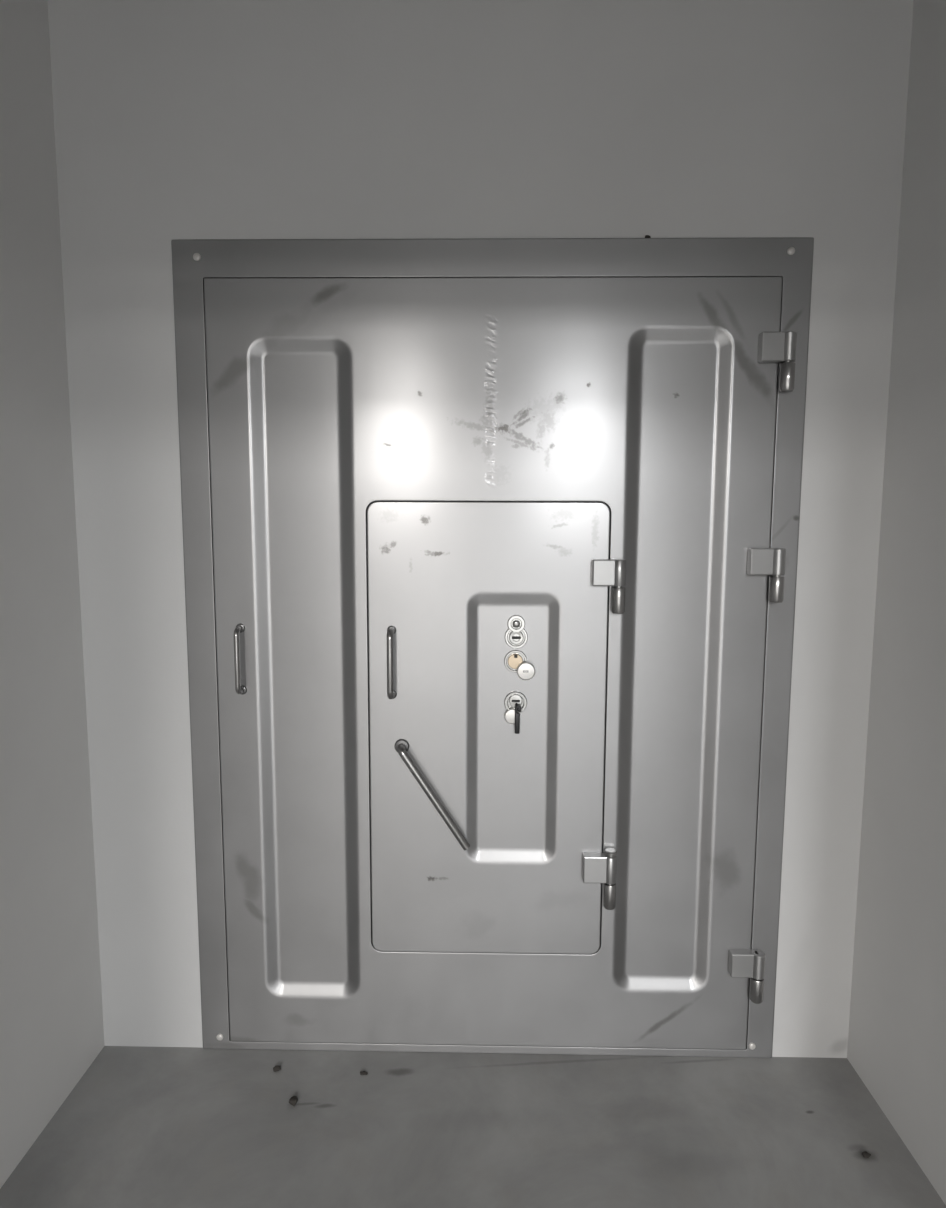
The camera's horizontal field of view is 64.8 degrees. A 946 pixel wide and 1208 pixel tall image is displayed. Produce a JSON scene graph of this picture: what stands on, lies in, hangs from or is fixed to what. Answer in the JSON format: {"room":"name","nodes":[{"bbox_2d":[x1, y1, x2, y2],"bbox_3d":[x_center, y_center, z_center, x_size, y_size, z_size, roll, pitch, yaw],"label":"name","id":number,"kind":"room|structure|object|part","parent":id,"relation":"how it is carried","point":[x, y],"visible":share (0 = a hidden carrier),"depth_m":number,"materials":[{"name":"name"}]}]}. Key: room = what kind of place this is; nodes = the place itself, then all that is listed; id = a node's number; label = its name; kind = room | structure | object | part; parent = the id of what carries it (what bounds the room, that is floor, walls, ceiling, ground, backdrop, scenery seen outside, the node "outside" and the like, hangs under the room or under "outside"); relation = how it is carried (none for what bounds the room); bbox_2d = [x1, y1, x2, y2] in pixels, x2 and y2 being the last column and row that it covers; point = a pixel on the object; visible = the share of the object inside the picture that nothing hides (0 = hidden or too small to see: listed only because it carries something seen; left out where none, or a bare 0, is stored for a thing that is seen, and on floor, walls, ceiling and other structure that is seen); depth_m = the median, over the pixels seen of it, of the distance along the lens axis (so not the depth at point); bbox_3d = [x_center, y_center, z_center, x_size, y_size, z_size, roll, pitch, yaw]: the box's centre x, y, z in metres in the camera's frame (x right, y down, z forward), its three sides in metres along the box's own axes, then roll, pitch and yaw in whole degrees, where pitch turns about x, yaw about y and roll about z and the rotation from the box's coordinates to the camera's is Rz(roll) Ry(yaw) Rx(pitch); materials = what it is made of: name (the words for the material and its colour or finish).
{"room":"vault entrance corridor","nodes":[
{"label":"vault entrance corridor","id":0,"kind":"room"},
{"bbox_2d":[0,0,104,1187],"bbox_3d":[-1.158,-0.113,0.187,0.300,2.960,3.300,0,6,1],"label":"wall","id":1,"kind":"structure","parent":0,"point":[52,1028],"depth_m":1.67,"materials":[{"name":"white paint"}]},
{"bbox_2d":[0,1046,945,1207],"bbox_3d":[-0.024,2.152,-6.352,7.400,0.100,17.250,0,6,1],"label":"floor","id":2,"kind":"structure","parent":0,"point":[142,1127],"depth_m":1.70,"materials":[{"name":"grey concrete"}]},
{"bbox_2d":[273,1065,280,1071],"bbox_3d":[-0.500,1.184,1.901,0.021,0.011,0.014,-1,7,-15],"label":"crumb","id":3,"kind":"object","parent":2,"relation":"on","point":[276,1068],"visible":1,"depth_m":1.90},
{"bbox_2d":[289,1096,297,1105],"bbox_3d":[-0.432,1.195,1.793,0.021,0.013,0.022,0,6,1],"label":"crumb","id":4,"kind":"object","parent":2,"relation":"on","point":[293,1100],"visible":1,"depth_m":1.79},
{"bbox_2d":[862,1151,870,1157],"bbox_3d":[0.869,1.219,1.649,0.020,0.006,0.015,-4,7,-30],"label":"crumb","id":5,"kind":"object","parent":2,"relation":"on","point":[865,1154],"visible":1,"depth_m":1.65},
{"bbox_2d":[47,0,913,1057],"bbox_3d":[0.006,-0.301,1.930,2.562,2.960,0.250,0,6,1],"label":"wall","id":6,"kind":"structure","parent":0,"point":[174,119],"depth_m":1.74,"materials":[{"name":"white paint"}]},
{"bbox_2d":[171,237,813,1057],"bbox_3d":[0.037,0.165,1.858,1.501,2.050,0.102,0,6,1],"label":"door","id":7,"kind":"structure","parent":6,"relation":"in","point":[661,383],"depth_m":1.83,"materials":[{"name":"metal"}]},
{"bbox_3d":[-0.577,0.140,1.837,0.012,0.169,0.042,0,6,1],"label":"pull handle","id":8,"kind":"part","parent":7,"relation":"part of","materials":[{"name":"metal"}]},
{"bbox_2d":[367,502,625,953],"bbox_3d":[0.054,0.329,1.860,0.628,1.156,0.084,0,6,1],"label":"hatch","id":9,"kind":"object","parent":7,"relation":"attached to","point":[486,837],"visible":0.99,"depth_m":1.86,"materials":[{"name":"metal"}]},
{"bbox_3d":[-0.201,0.147,1.826,0.016,0.177,0.046,0,6,1],"label":"pull handle","id":10,"kind":"part","parent":9,"relation":"part of","materials":[{"name":"metal"}]},
{"bbox_2d":[515,703,520,733],"bbox_3d":[0.112,0.283,1.848,0.016,0.076,0.018,0,6,1],"label":"key","id":11,"kind":"object","parent":9,"relation":"hanging from","point":[517,708],"visible":1,"depth_m":1.84,"materials":[{"name":"black metal"}]},
{"bbox_2d":[847,0,945,1204],"bbox_3d":[1.116,-0.174,0.816,0.300,2.960,1.950,0,6,1],"label":"wall","id":12,"kind":"structure","parent":0,"point":[897,1032],"depth_m":1.66,"materials":[{"name":"white paint"}]}
]}

